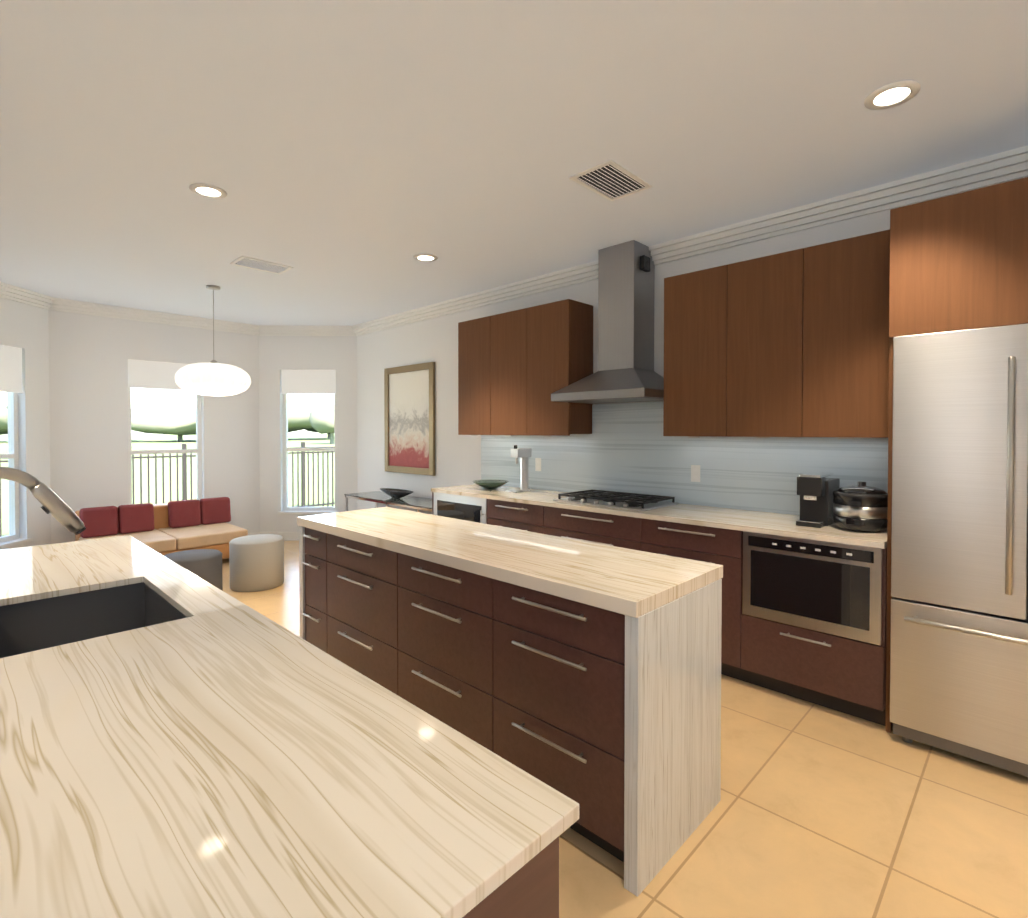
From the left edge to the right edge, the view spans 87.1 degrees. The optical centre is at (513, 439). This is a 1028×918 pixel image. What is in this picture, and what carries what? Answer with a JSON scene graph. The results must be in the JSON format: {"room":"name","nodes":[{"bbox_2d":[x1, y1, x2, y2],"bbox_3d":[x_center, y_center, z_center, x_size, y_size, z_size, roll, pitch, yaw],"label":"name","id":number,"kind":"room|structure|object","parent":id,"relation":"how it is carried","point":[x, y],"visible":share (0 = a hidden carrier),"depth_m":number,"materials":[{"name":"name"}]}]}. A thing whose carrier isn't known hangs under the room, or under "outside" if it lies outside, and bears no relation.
{"room":"kitchen","nodes":[
{"label":"kitchen","id":0,"kind":"room"},
{"bbox_2d":[0,297,50,549],"bbox_3d":[-4.899,-0.041,4.948,0.160,2.820,1.357,0,1,-1],"label":"wall","id":1,"kind":"structure","parent":0,"point":[23,326],"depth_m":5.41,"materials":[{"name":"white paint"}]},
{"bbox_2d":[0,345,32,547],"bbox_3d":[-4.872,0.063,4.984,0.165,1.910,0.790,0,1,-1],"label":"bay window","id":2,"kind":"structure","parent":1,"relation":"in","point":[10,371],"depth_m":5.30,"materials":[{"name":"white"}]},
{"bbox_2d":[48,310,259,543],"bbox_3d":[-4.178,-0.062,6.416,0.160,2.820,2.180,1,1,44],"label":"wall","id":3,"kind":"structure","parent":0,"point":[90,356],"depth_m":6.05,"materials":[{"name":"white paint"}]},
{"bbox_2d":[127,359,201,503],"bbox_3d":[-4.130,0.042,6.427,0.165,1.910,0.830,1,1,44],"label":"window","id":4,"kind":"structure","parent":3,"relation":"in","point":[150,374],"depth_m":6.33,"materials":[{"name":"white"}]},
{"bbox_2d":[0,391,333,443],"bbox_3d":[-7.187,-4.787,139.447,87.090,9.032,328.357,1,1,44],"label":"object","id":5,"kind":"object","parent":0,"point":[180,421],"depth_m":85.17,"materials":[{"name":"white"}]},
{"bbox_2d":[259,336,357,531],"bbox_3d":[-2.755,-0.074,7.233,1.357,2.820,0.160,0,1,-1],"label":"wall","id":6,"kind":"structure","parent":0,"point":[278,354],"depth_m":7.15,"materials":[{"name":"white paint"}]},
{"bbox_2d":[278,370,335,513],"bbox_3d":[-2.721,0.031,7.208,0.790,1.910,0.165,0,1,-1],"label":"bay window","id":7,"kind":"structure","parent":6,"relation":"in","point":[308,381],"depth_m":7.17,"materials":[{"name":"white"}]},
{"bbox_2d":[0,0,1027,325],"bbox_3d":[-1.404,-1.467,1.878,10.110,0.120,6.630,1,1,44],"label":"ceiling","id":8,"kind":"structure","parent":0,"point":[352,158],"depth_m":2.47,"materials":[{"name":"white paint"}]},
{"bbox_2d":[189,183,226,198],"bbox_3d":[-1.749,-1.419,3.097,0.190,0.010,0.190,1,1,44],"label":"recessed light","id":9,"kind":"object","parent":8,"relation":"in","point":[207,190],"visible":1,"depth_m":3.09,"materials":[{"name":"white"}]},
{"bbox_2d":[175,285,250,395],"bbox_3d":[-2.864,-0.935,5.159,0.639,1.037,0.639,1,1,44],"label":"pendant lamp","id":10,"kind":"object","parent":8,"relation":"hanging from","point":[213,377],"visible":1,"depth_m":4.96,"materials":[{"name":"white glass"}]},
{"bbox_2d":[230,256,292,273],"bbox_3d":[-2.089,-1.439,4.485,0.270,0.010,0.410,1,1,44],"label":"ceiling vent","id":11,"kind":"object","parent":8,"relation":"in","point":[257,264],"visible":0.94,"depth_m":4.47,"materials":[{"name":"white"}]},
{"bbox_2d":[413,253,437,261],"bbox_3d":[-0.700,-1.436,4.280,0.190,0.010,0.190,1,1,44],"label":"recessed light","id":12,"kind":"object","parent":8,"relation":"in","point":[424,257],"visible":0.98,"depth_m":4.28,"materials":[{"name":"white"}]},
{"bbox_2d":[569,160,651,200],"bbox_3d":[0.537,-1.417,2.985,0.270,0.010,0.410,1,1,44],"label":"ceiling vent","id":13,"kind":"object","parent":8,"relation":"in","point":[610,180],"visible":1,"depth_m":2.97,"materials":[{"name":"white metal"}]},
{"bbox_2d":[864,80,919,109],"bbox_3d":[1.546,-1.406,2.216,0.190,0.010,0.190,1,1,44],"label":"recessed light","id":14,"kind":"object","parent":8,"relation":"in","point":[891,95],"visible":1,"depth_m":2.21,"materials":[{"name":"white"}]},
{"bbox_2d":[222,540,1027,917],"bbox_3d":[-1.404,1.472,1.921,10.110,0.120,6.630,1,1,44],"label":"floor","id":15,"kind":"structure","parent":0,"point":[820,812],"depth_m":1.94,"materials":[{"name":"tile"}]},
{"bbox_2d":[75,503,247,558],"bbox_3d":[-3.819,1.055,5.904,1.010,0.600,1.400,1,1,44],"label":"sofa","id":16,"kind":"object","parent":15,"relation":"on","point":[163,538],"visible":0.38,"depth_m":5.81,"materials":[{"name":"beige fabric"}]},
{"bbox_2d":[79,503,153,537],"bbox_3d":[-4.233,0.861,5.787,0.148,0.298,0.640,1,1,44],"label":"sofa cushion","id":17,"kind":"object","parent":16,"relation":"on","point":[112,520],"depth_m":5.74,"materials":[{"name":"red fabric"}]},
{"bbox_2d":[164,549,222,590],"bbox_3d":[-2.676,1.165,4.492,0.450,0.420,0.450,1,1,44],"label":"pouf","id":18,"kind":"object","parent":15,"relation":"on","point":[205,564],"visible":0.4,"depth_m":4.42,"materials":[{"name":"grey fabric"}]},
{"bbox_2d":[229,534,283,591],"bbox_3d":[-2.402,1.147,5.061,0.460,0.440,0.460,1,1,44],"label":"pouf","id":19,"kind":"object","parent":15,"relation":"on","point":[256,563],"visible":1,"depth_m":4.88,"materials":[{"name":"grey fabric"}]},
{"bbox_2d":[0,542,558,917],"bbox_3d":[-1.296,0.972,1.344,2.778,0.898,1.142,1,1,44],"label":"kitchen island","id":20,"kind":"object","parent":15,"relation":"on","point":[35,621],"depth_m":1.75,"materials":[{"name":"brown"}]},
{"bbox_2d":[0,535,578,917],"bbox_3d":[-1.321,0.512,1.325,2.820,0.022,1.150,1,1,44],"label":"island countertop","id":21,"kind":"structure","parent":20,"relation":"on","point":[215,761],"depth_m":0.80,"materials":[{"name":"beige stone"}]},
{"bbox_2d":[0,467,85,534],"bbox_3d":[-1.365,0.285,1.457,0.095,0.426,0.341,1,1,44],"label":"faucet","id":22,"kind":"object","parent":21,"relation":"on","point":[57,508],"visible":1,"depth_m":1.52,"materials":[{"name":"silver metal"}]},
{"bbox_2d":[344,491,431,511],"bbox_3d":[-1.231,1.008,6.024,1.800,0.690,0.455,1,1,44],"label":"console table","id":23,"kind":"object","parent":15,"relation":"on","point":[413,502],"visible":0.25,"depth_m":5.97,"materials":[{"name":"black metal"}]},
{"bbox_2d":[380,488,412,498],"bbox_3d":[-1.329,0.618,6.104,0.620,0.087,0.200,1,1,44],"label":"bowl","id":24,"kind":"object","parent":23,"relation":"on","point":[396,493],"visible":1,"depth_m":6.06,"materials":[{"name":"grey"}]},
{"bbox_2d":[431,489,486,523],"bbox_3d":[-0.288,0.926,4.982,0.738,0.885,0.660,1,1,44],"label":"wine cooler","id":25,"kind":"object","parent":15,"relation":"on","point":[462,506],"depth_m":4.74,"materials":[{"name":"white metal"}]},
{"bbox_2d":[297,523,722,896],"bbox_3d":[-0.261,0.966,2.698,2.360,0.870,0.632,1,1,44],"label":"kitchen island","id":26,"kind":"object","parent":15,"relation":"on","point":[586,675],"depth_m":1.98,"materials":[{"name":"brown wood"}]},
{"bbox_2d":[297,507,722,614],"bbox_3d":[-0.254,0.506,2.699,2.360,0.050,0.634,1,1,44],"label":"island countertop","id":27,"kind":"structure","parent":26,"relation":"on","point":[625,579],"depth_m":2.25,"materials":[{"name":"beige stone"}]},
{"bbox_2d":[487,501,538,532],"bbox_3d":[0.213,0.932,4.516,0.630,0.885,0.632,1,1,44],"label":"base cabinet","id":28,"kind":"object","parent":15,"relation":"on","point":[509,514],"depth_m":4.28,"materials":[{"name":"brown wood"}]},
{"bbox_2d":[539,505,638,549],"bbox_3d":[0.737,0.940,4.009,0.830,0.885,0.632,1,1,44],"label":"base cabinet","id":29,"kind":"object","parent":15,"relation":"on","point":[600,528],"depth_m":3.76,"materials":[{"name":"brown wood"}]},
{"bbox_2d":[639,517,738,677],"bbox_3d":[1.265,0.947,3.497,0.640,0.885,0.632,1,1,44],"label":"base cabinet","id":30,"kind":"object","parent":15,"relation":"on","point":[692,542],"depth_m":3.18,"materials":[{"name":"brown wood"}]},
{"bbox_2d":[735,533,886,725],"bbox_3d":[1.738,0.954,3.039,0.678,0.885,0.632,1,1,44],"label":"base cabinet","id":31,"kind":"object","parent":15,"relation":"on","point":[804,611],"depth_m":2.79,"materials":[{"name":"brown wood"}]},
{"bbox_2d":[439,485,886,548],"bbox_3d":[0.716,0.482,4.011,3.508,0.030,0.648,1,1,44],"label":"countertop","id":32,"kind":"structure","parent":31,"relation":"on","point":[713,516],"depth_m":3.38,"materials":[{"name":"beige stone"}]},
{"bbox_2d":[472,480,508,488],"bbox_3d":[-0.215,0.418,4.951,0.340,0.070,0.340,1,1,44],"label":"fruit bowl","id":33,"kind":"object","parent":32,"relation":"on","point":[490,484],"visible":1,"depth_m":4.88,"materials":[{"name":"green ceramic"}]},
{"bbox_2d":[505,445,530,492],"bbox_3d":[0.050,0.253,4.734,0.140,0.405,0.220,1,1,44],"label":"tap tower","id":34,"kind":"object","parent":32,"relation":"on","point":[523,454],"visible":1,"depth_m":4.74,"materials":[{"name":"silver metal"}]},
{"bbox_2d":[553,489,677,510],"bbox_3d":[0.737,0.440,3.994,0.760,0.052,0.490,1,1,44],"label":"cooktop","id":35,"kind":"object","parent":32,"relation":"in","point":[622,500],"visible":1,"depth_m":3.90,"materials":[{"name":"silver metal"}]},
{"bbox_2d":[796,472,839,527],"bbox_3d":[1.733,0.337,3.091,0.145,0.285,0.340,1,1,44],"label":"coffee machine","id":36,"kind":"object","parent":32,"relation":"on","point":[815,490],"visible":0.96,"depth_m":3.01,"materials":[{"name":"black plastic"}]},
{"bbox_2d":[833,481,887,532],"bbox_3d":[1.861,0.354,2.897,0.268,0.256,0.324,1,1,44],"label":"slow cooker","id":37,"kind":"object","parent":32,"relation":"on","point":[860,506],"visible":0.96,"depth_m":2.80,"materials":[{"name":"silver metal"}]},
{"bbox_2d":[885,177,1027,732],"bbox_3d":[2.338,0.162,2.451,0.978,2.485,0.626,1,1,44],"label":"cabinet","id":38,"kind":"object","parent":15,"relation":"on","point":[958,261],"visible":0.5,"depth_m":2.38,"materials":[{"name":"brown wood"}]},
{"bbox_2d":[890,324,1027,776],"bbox_3d":[2.291,0.468,2.406,0.918,1.875,0.742,1,1,44],"label":"refrigerator","id":39,"kind":"object","parent":15,"relation":"on","point":[959,623],"visible":1,"depth_m":2.33,"materials":[{"name":"silver metal"}]},
{"bbox_2d":[357,177,1024,513],"bbox_3d":[1.317,-0.028,3.990,9.430,2.820,0.160,1,1,44],"label":"wall","id":40,"kind":"structure","parent":0,"point":[457,456],"depth_m":5.83,"materials":[{"name":"white paint"}]},
{"bbox_2d":[248,532,298,539],"bbox_3d":[-1.404,1.357,1.919,10.110,0.110,6.630,1,1,44],"label":"baseboard","id":41,"kind":"structure","parent":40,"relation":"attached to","point":[290,535],"depth_m":7.15,"materials":[{"name":"white"}]},
{"bbox_2d":[384,362,434,475],"bbox_3d":[-1.231,-0.231,6.315,0.970,1.260,0.035,1,1,44],"label":"framed art","id":42,"kind":"object","parent":40,"relation":"attached to","point":[409,409],"visible":1,"depth_m":6.29,"materials":[{"name":"brown paper"}]},
{"bbox_2d":[458,317,485,434],"bbox_3d":[-0.260,-0.587,5.167,0.455,1.064,0.326,1,1,44],"label":"upper cabinet","id":43,"kind":"object","parent":40,"relation":"attached to","point":[471,333],"depth_m":5.07,"materials":[{"name":"brown wood"}]},
{"bbox_2d":[486,309,521,434],"bbox_3d":[0.061,-0.583,4.855,0.460,1.064,0.326,1,1,44],"label":"upper cabinet","id":44,"kind":"object","parent":40,"relation":"attached to","point":[517,368],"depth_m":4.77,"materials":[{"name":"brown wood"}]},
{"bbox_2d":[0,145,1027,335],"bbox_3d":[-1.399,-1.347,1.875,10.195,0.120,6.730,1,1,44],"label":"crown molding","id":45,"kind":"structure","parent":40,"relation":"attached to","point":[1002,167],"depth_m":3.82,"materials":[{"name":"white"}]},
{"bbox_2d":[535,458,540,470],"bbox_3d":[0.220,0.229,4.909,0.070,0.120,0.003,1,1,44],"label":"electrical outlet plate","id":46,"kind":"object","parent":40,"relation":"attached to","point":[537,460],"depth_m":4.91,"materials":[{"name":"white plastic"}]},
{"bbox_2d":[522,299,592,434],"bbox_3d":[0.382,-0.578,4.544,0.455,1.064,0.326,1,1,44],"label":"upper cabinet","id":47,"kind":"object","parent":40,"relation":"attached to","point":[557,337],"depth_m":4.41,"materials":[{"name":"brown wood"}]},
{"bbox_2d":[551,240,663,403],"bbox_3d":[0.760,-0.861,4.014,0.800,1.151,0.557,1,1,44],"label":"range hood","id":48,"kind":"object","parent":40,"relation":"attached to","point":[625,373],"visible":0.9,"depth_m":3.97,"materials":[{"name":"silver metal"}]},
{"bbox_2d":[663,266,722,436],"bbox_3d":[1.294,-0.565,3.662,0.442,1.064,0.326,1,1,44],"label":"upper cabinet","id":49,"kind":"object","parent":40,"relation":"attached to","point":[693,301],"depth_m":3.54,"materials":[{"name":"brown wood"}]},
{"bbox_2d":[691,465,699,481],"bbox_3d":[1.297,0.244,3.865,0.070,0.120,0.003,1,1,44],"label":"electrical outlet plate","id":50,"kind":"object","parent":40,"relation":"attached to","point":[695,473],"depth_m":3.86,"materials":[{"name":"white plastic"}]},
{"bbox_2d":[723,249,798,436],"bbox_3d":[1.605,-0.561,3.360,0.446,1.064,0.326,1,1,44],"label":"upper cabinet","id":51,"kind":"object","parent":40,"relation":"attached to","point":[793,343],"depth_m":3.25,"materials":[{"name":"brown wood"}]},
{"bbox_2d":[799,229,889,436],"bbox_3d":[1.917,-0.557,3.058,0.442,1.064,0.326,1,1,44],"label":"upper cabinet","id":52,"kind":"object","parent":40,"relation":"attached to","point":[844,284],"depth_m":2.94,"materials":[{"name":"brown wood"}]},
{"label":"outside","id":53,"kind":"structure","parent":0,"visible":0},
{"bbox_2d":[0,434,334,535],"bbox_3d":[-107.599,0.286,104.346,500.000,0.100,500.000,1,1,44],"label":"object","id":54,"kind":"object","parent":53,"point":[154,442],"depth_m":23.55,"materials":[{"name":"green"}]},
{"bbox_2d":[0,442,334,536],"bbox_3d":[-4.432,0.816,11.355,0.060,1.519,22.041,1,1,44],"label":"fence","id":55,"kind":"object","parent":54,"relation":"on","point":[184,456],"depth_m":9.86,"materials":[{"name":"black metal"}]}
]}

